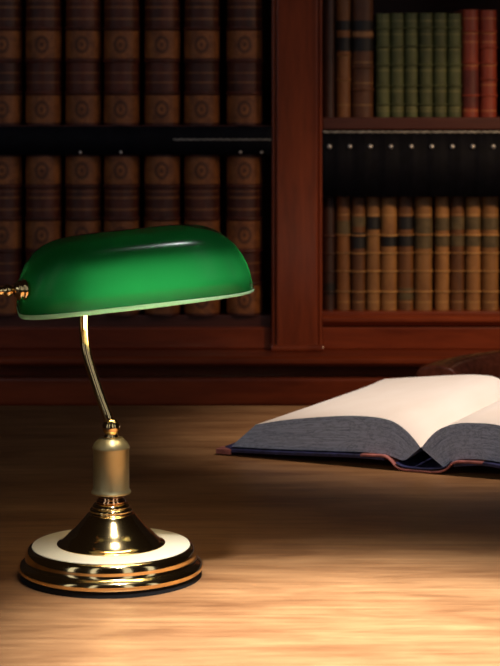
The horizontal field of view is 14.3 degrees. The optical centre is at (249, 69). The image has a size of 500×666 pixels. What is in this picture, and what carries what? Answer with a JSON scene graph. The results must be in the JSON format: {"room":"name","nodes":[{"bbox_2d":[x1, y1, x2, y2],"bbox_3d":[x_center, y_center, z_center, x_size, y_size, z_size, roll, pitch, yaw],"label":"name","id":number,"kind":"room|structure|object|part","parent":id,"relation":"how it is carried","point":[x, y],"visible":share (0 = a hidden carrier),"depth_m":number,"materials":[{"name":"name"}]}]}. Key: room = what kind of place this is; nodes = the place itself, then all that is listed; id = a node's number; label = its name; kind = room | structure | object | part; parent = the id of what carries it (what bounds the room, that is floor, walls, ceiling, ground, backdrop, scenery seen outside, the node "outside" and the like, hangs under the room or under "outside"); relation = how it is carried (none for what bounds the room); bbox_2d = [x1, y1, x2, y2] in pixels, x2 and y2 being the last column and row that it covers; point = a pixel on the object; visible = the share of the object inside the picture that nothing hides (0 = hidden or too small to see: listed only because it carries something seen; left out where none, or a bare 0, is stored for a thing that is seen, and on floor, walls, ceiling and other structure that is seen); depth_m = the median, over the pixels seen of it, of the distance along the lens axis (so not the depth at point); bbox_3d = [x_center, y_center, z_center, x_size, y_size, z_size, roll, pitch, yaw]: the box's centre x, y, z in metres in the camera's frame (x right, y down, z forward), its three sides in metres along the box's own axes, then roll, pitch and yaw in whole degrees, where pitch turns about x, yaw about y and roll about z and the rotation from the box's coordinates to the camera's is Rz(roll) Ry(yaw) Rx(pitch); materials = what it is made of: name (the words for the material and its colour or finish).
{"room":"library","nodes":[
{"label":"library","id":0,"kind":"room"},
{"bbox_3d":[0.000,1.275,1.850,5.200,0.050,4.900,0,0,0],"label":"floor","id":1,"kind":"structure","parent":0,"visible":0},
{"bbox_2d":[0,406,499,665],"bbox_3d":[0.000,0.875,2.072,2.040,0.750,1.825,0,0,0],"label":"writing desk","id":2,"kind":"object","parent":1,"relation":"on","point":[307,560],"visible":0.76,"depth_m":2.08,"materials":[{"name":"brown wood"}]},
{"bbox_2d":[0,224,253,598],"bbox_3d":[-0.131,0.328,1.980,0.278,0.343,0.191,0,0,0],"label":"desk lamp","id":3,"kind":"object","parent":2,"relation":"on","point":[111,553],"visible":1,"depth_m":1.94,"materials":[{"name":"green glass"}]},
{"bbox_3d":[-0.221,0.213,1.936,0.015,0.020,0.020,0,0,-20],"label":"pivot knob","id":4,"kind":"part","parent":3,"relation":"part of","materials":[{"name":"gold metal"}]},
{"bbox_3d":[-0.156,0.286,1.992,0.020,0.128,0.049,0,0,-40],"label":"stem","id":5,"kind":"part","parent":3,"relation":"part of","materials":[{"name":"gold metal"}]},
{"bbox_3d":[-0.116,0.197,2.000,0.233,0.081,0.130,0,0,-9],"label":"lamp shade","id":6,"kind":"part","parent":3,"relation":"part of","materials":[{"name":"green glass"}]},
{"bbox_2d":[216,375,499,472],"bbox_3d":[0.283,0.466,2.678,0.528,0.066,0.419,0,0,24],"label":"open book","id":7,"kind":"object","parent":2,"relation":"on","point":[429,424],"visible":1,"depth_m":2.55,"materials":[{"name":"beige paper"}]},
{"bbox_2d":[0,0,499,405],"bbox_3d":[0.004,0.451,3.901,1.205,1.598,0.487,0,0,0],"label":"bookcase","id":8,"kind":"object","parent":1,"relation":"on","point":[297,352],"visible":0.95,"depth_m":3.74,"materials":[{"name":"brown wood"}]},
{"bbox_2d":[0,155,25,315],"bbox_3d":[-0.466,0.310,3.897,0.071,0.304,0.286,0,0,0],"label":"book","id":9,"kind":"object","parent":8,"relation":"on","point":[12,167],"visible":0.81,"depth_m":3.76,"materials":[{"name":"brown leather"}]},
{"bbox_2d":[0,0,25,124],"bbox_3d":[-0.466,-0.048,3.896,0.071,0.304,0.286,0,0,0],"label":"book","id":10,"kind":"object","parent":8,"relation":"on","point":[12,12],"visible":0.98,"depth_m":3.76,"materials":[{"name":"brown leather"}]},
{"bbox_2d":[25,0,65,124],"bbox_3d":[-0.391,-0.048,3.895,0.071,0.304,0.286,0,0,0],"label":"book","id":11,"kind":"object","parent":8,"relation":"on","point":[45,19],"visible":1,"depth_m":3.76,"materials":[{"name":"brown leather"}]},
{"bbox_2d":[25,155,65,261],"bbox_3d":[-0.391,0.310,3.894,0.071,0.304,0.286,0,0,0],"label":"book","id":12,"kind":"object","parent":8,"relation":"on","point":[45,174],"visible":0.57,"depth_m":3.76,"materials":[{"name":"brown leather"}]},
{"bbox_2d":[64,155,103,315],"bbox_3d":[-0.316,0.310,3.896,0.071,0.304,0.286,0,0,0],"label":"book","id":13,"kind":"object","parent":8,"relation":"on","point":[84,174],"visible":0.51,"depth_m":3.76,"materials":[{"name":"brown leather"}]},
{"bbox_2d":[65,0,103,124],"bbox_3d":[-0.316,-0.048,3.898,0.071,0.304,0.286,0,0,0],"label":"book","id":14,"kind":"object","parent":8,"relation":"on","point":[84,32],"visible":1,"depth_m":3.76,"materials":[{"name":"brown leather"}]},
{"bbox_2d":[103,0,144,124],"bbox_3d":[-0.243,-0.048,3.894,0.071,0.304,0.286,0,0,0],"label":"book","id":15,"kind":"object","parent":8,"relation":"on","point":[124,20],"visible":1,"depth_m":3.76,"materials":[{"name":"brown leather"}]},
{"bbox_2d":[103,155,144,315],"bbox_3d":[-0.243,0.310,3.894,0.071,0.304,0.286,0,0,0],"label":"book","id":16,"kind":"object","parent":8,"relation":"on","point":[124,190],"visible":0.52,"depth_m":3.76,"materials":[{"name":"brown leather"}]},
{"bbox_3d":[-0.236,0.116,3.943,0.555,0.023,0.374,0,0,0],"label":"shelf","id":17,"kind":"part","parent":8,"relation":"part of","materials":[{"name":"brown wood"}]},
{"bbox_3d":[-0.236,0.475,3.950,0.555,0.025,0.360,0,0,0],"label":"shelf","id":18,"kind":"part","parent":8,"relation":"part of","materials":[{"name":"brown wood"}]},
{"bbox_3d":[-0.236,0.504,3.776,0.555,0.041,0.028,0,0,0],"label":"rail","id":19,"kind":"part","parent":8,"relation":"part of","materials":[{"name":"brown wood"}]},
{"bbox_2d":[144,0,183,124],"bbox_3d":[-0.166,-0.048,3.897,0.071,0.304,0.286,0,0,0],"label":"book","id":20,"kind":"object","parent":8,"relation":"on","point":[164,19],"visible":0.99,"depth_m":3.76,"materials":[{"name":"brown leather"}]},
{"bbox_2d":[144,155,183,315],"bbox_3d":[-0.166,0.310,3.894,0.071,0.304,0.286,0,0,0],"label":"book","id":21,"kind":"object","parent":8,"relation":"on","point":[163,174],"visible":0.48,"depth_m":3.76,"materials":[{"name":"brown leather"}]},
{"bbox_2d":[183,0,220,124],"bbox_3d":[-0.091,-0.048,3.896,0.071,0.304,0.286,0,0,0],"label":"book","id":22,"kind":"object","parent":8,"relation":"on","point":[202,18],"visible":1,"depth_m":3.76,"materials":[{"name":"brown leather"}]},
{"bbox_2d":[183,155,221,315],"bbox_3d":[-0.091,0.310,3.896,0.071,0.304,0.286,0,0,0],"label":"book","id":23,"kind":"object","parent":8,"relation":"on","point":[202,186],"visible":0.61,"depth_m":3.76,"materials":[{"name":"brown leather"}]},
{"bbox_3d":[0.004,0.595,3.710,1.105,0.053,0.036,0,0,0],"label":"cabinet rail","id":24,"kind":"part","parent":8,"relation":"part of","materials":[{"name":"brown wood"}]},
{"bbox_2d":[226,155,262,315],"bbox_3d":[-0.010,0.310,3.899,0.071,0.304,0.286,0,0,0],"label":"book","id":25,"kind":"object","parent":8,"relation":"on","point":[244,185],"visible":0.72,"depth_m":3.76,"materials":[{"name":"brown leather"}]},
{"bbox_2d":[226,0,262,124],"bbox_3d":[-0.010,-0.048,3.894,0.071,0.304,0.286,0,0,0],"label":"book","id":26,"kind":"object","parent":8,"relation":"on","point":[244,28],"visible":1,"depth_m":3.76,"materials":[{"name":"brown leather"}]},
{"bbox_2d":[322,0,334,116],"bbox_3d":[0.149,-0.027,3.867,0.022,0.232,0.170,0,0,0],"label":"book","id":27,"kind":"object","parent":8,"relation":"on","point":[328,6],"visible":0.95,"depth_m":3.78,"materials":[{"name":"brown leather"}]},
{"bbox_2d":[322,197,335,309],"bbox_3d":[0.149,0.348,3.868,0.027,0.212,0.173,0,0,0],"label":"book","id":28,"kind":"object","parent":8,"relation":"on","point":[328,203],"visible":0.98,"depth_m":3.79,"materials":[{"name":"brown leather"}]},
{"bbox_2d":[335,197,350,309],"bbox_3d":[0.176,0.346,3.868,0.031,0.215,0.175,0,0,0],"label":"book","id":29,"kind":"object","parent":8,"relation":"on","point":[342,204],"visible":0.95,"depth_m":3.78,"materials":[{"name":"brown leather"}]},
{"bbox_2d":[335,0,351,116],"bbox_3d":[0.177,-0.029,3.865,0.032,0.235,0.175,0,0,0],"label":"book","id":30,"kind":"object","parent":8,"relation":"on","point":[343,54],"visible":0.99,"depth_m":3.78,"materials":[{"name":"brown leather"}]},
{"bbox_2d":[350,197,365,309],"bbox_3d":[0.205,0.347,3.864,0.031,0.213,0.175,0,0,0],"label":"book","id":31,"kind":"object","parent":8,"relation":"on","point":[357,204],"visible":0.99,"depth_m":3.78,"materials":[{"name":"brown leather"}]},
{"bbox_3d":[0.004,0.451,4.138,1.105,1.398,0.015,0,0,0],"label":"panel","id":32,"kind":"part","parent":8,"relation":"part of","materials":[{"name":"brown wood"}]},
{"bbox_2d":[351,0,373,116],"bbox_3d":[0.214,-0.029,3.866,0.044,0.235,0.180,0,0,0],"label":"book","id":33,"kind":"object","parent":8,"relation":"on","point":[362,66],"visible":0.99,"depth_m":3.78,"materials":[{"name":"brown leather"}]},
{"bbox_2d":[365,197,380,309],"bbox_3d":[0.233,0.346,3.864,0.030,0.215,0.174,0,0,0],"label":"book","id":34,"kind":"object","parent":8,"relation":"on","point":[372,204],"visible":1,"depth_m":3.78,"materials":[{"name":"brown leather"}]},
{"bbox_2d":[373,14,390,116],"bbox_3d":[0.252,-0.009,3.868,0.030,0.196,0.174,0,0,0],"label":"book","id":35,"kind":"object","parent":8,"relation":"on","point":[381,22],"visible":1,"depth_m":3.79,"materials":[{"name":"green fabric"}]},
{"bbox_2d":[380,197,397,309],"bbox_3d":[0.263,0.347,3.864,0.034,0.213,0.177,0,0,0],"label":"book","id":36,"kind":"object","parent":8,"relation":"on","point":[388,205],"visible":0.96,"depth_m":3.78,"materials":[{"name":"brown leather"}]},
{"bbox_2d":[390,13,404,116],"bbox_3d":[0.279,-0.009,3.872,0.030,0.197,0.174,0,0,0],"label":"book","id":37,"kind":"object","parent":8,"relation":"on","point":[396,19],"visible":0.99,"depth_m":3.79,"materials":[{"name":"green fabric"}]},
{"bbox_2d":[397,197,413,309],"bbox_3d":[0.295,0.346,3.868,0.034,0.214,0.176,0,0,0],"label":"book","id":38,"kind":"object","parent":8,"relation":"on","point":[405,218],"visible":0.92,"depth_m":3.78,"materials":[{"name":"brown leather"}]},
{"bbox_3d":[0.328,0.467,3.944,0.386,0.026,0.372,0,0,0],"label":"shelf","id":39,"kind":"part","parent":8,"relation":"part of","materials":[{"name":"brown wood"}]},
{"bbox_3d":[0.328,0.101,3.943,0.386,0.023,0.374,0,0,0],"label":"shelf","id":40,"kind":"part","parent":8,"relation":"part of","materials":[{"name":"brown wood"}]},
{"bbox_3d":[0.328,0.471,3.751,0.386,0.019,0.014,0,0,0],"label":"rail moulding","id":41,"kind":"part","parent":8,"relation":"part of","materials":[{"name":"brown wood"}]},
{"bbox_3d":[0.328,0.504,3.773,0.386,0.042,0.034,0,0,0],"label":"rail","id":42,"kind":"part","parent":8,"relation":"part of","materials":[{"name":"brown wood"}]},
{"bbox_2d":[404,13,418,116],"bbox_3d":[0.306,-0.009,3.871,0.030,0.197,0.174,0,0,0],"label":"book","id":43,"kind":"object","parent":8,"relation":"on","point":[411,45],"visible":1,"depth_m":3.79,"materials":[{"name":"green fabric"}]},
{"bbox_2d":[413,197,432,309],"bbox_3d":[0.329,0.346,3.865,0.038,0.216,0.178,0,0,0],"label":"book","id":44,"kind":"object","parent":8,"relation":"on","point":[422,206],"visible":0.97,"depth_m":3.78,"materials":[{"name":"brown leather"}]},
{"bbox_2d":[418,13,432,116],"bbox_3d":[0.333,-0.009,3.865,0.030,0.197,0.174,0,0,0],"label":"book","id":45,"kind":"object","parent":8,"relation":"on","point":[425,20],"visible":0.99,"depth_m":3.78,"materials":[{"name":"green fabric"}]},
{"bbox_2d":[433,13,447,116],"bbox_3d":[0.360,-0.009,3.866,0.030,0.197,0.174,0,0,0],"label":"book","id":46,"kind":"object","parent":8,"relation":"on","point":[440,27],"visible":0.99,"depth_m":3.78,"materials":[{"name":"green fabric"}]},
{"bbox_2d":[432,197,449,309],"bbox_3d":[0.364,0.347,3.866,0.031,0.214,0.175,0,0,0],"label":"book","id":47,"kind":"object","parent":8,"relation":"on","point":[440,205],"visible":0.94,"depth_m":3.78,"materials":[{"name":"brown leather"}]},
{"bbox_2d":[447,13,461,116],"bbox_3d":[0.387,-0.009,3.865,0.030,0.196,0.174,0,0,0],"label":"book","id":48,"kind":"object","parent":8,"relation":"on","point":[454,28],"visible":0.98,"depth_m":3.78,"materials":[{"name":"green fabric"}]},
{"bbox_2d":[449,197,464,309],"bbox_3d":[0.393,0.346,3.868,0.031,0.215,0.175,0,0,0],"label":"book","id":49,"kind":"object","parent":8,"relation":"on","point":[456,204],"visible":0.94,"depth_m":3.79,"materials":[{"name":"brown leather"}]},
{"bbox_2d":[453,10,479,116],"bbox_3d":[0.418,-0.013,3.867,0.036,0.203,0.177,0,0,0],"label":"book","id":50,"kind":"object","parent":8,"relation":"on","point":[470,95],"visible":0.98,"depth_m":3.78,"materials":[{"name":"red leather"}]},
{"bbox_2d":[464,197,480,309],"bbox_3d":[0.423,0.347,3.867,0.033,0.214,0.176,0,0,0],"label":"book","id":51,"kind":"object","parent":8,"relation":"on","point":[472,218],"visible":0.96,"depth_m":3.78,"materials":[{"name":"brown leather"}]},
{"bbox_2d":[478,10,497,116],"bbox_3d":[0.452,-0.012,3.868,0.036,0.202,0.177,0,0,0],"label":"book","id":52,"kind":"object","parent":8,"relation":"on","point":[487,47],"visible":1,"depth_m":3.78,"materials":[{"name":"red leather"}]},
{"bbox_2d":[480,197,499,309],"bbox_3d":[0.455,0.346,3.865,0.036,0.215,0.177,0,0,0],"label":"book","id":53,"kind":"object","parent":8,"relation":"on","point":[489,233],"visible":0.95,"depth_m":3.78,"materials":[{"name":"brown leather"}]},
{"bbox_2d":[416,350,499,378],"bbox_3d":[0.587,0.856,3.230,0.623,0.788,0.549,0,0,-33],"label":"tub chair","id":54,"kind":"object","parent":1,"relation":"on","point":[482,363],"visible":0.14,"depth_m":3.20,"materials":[{"name":"leather"}]}
]}

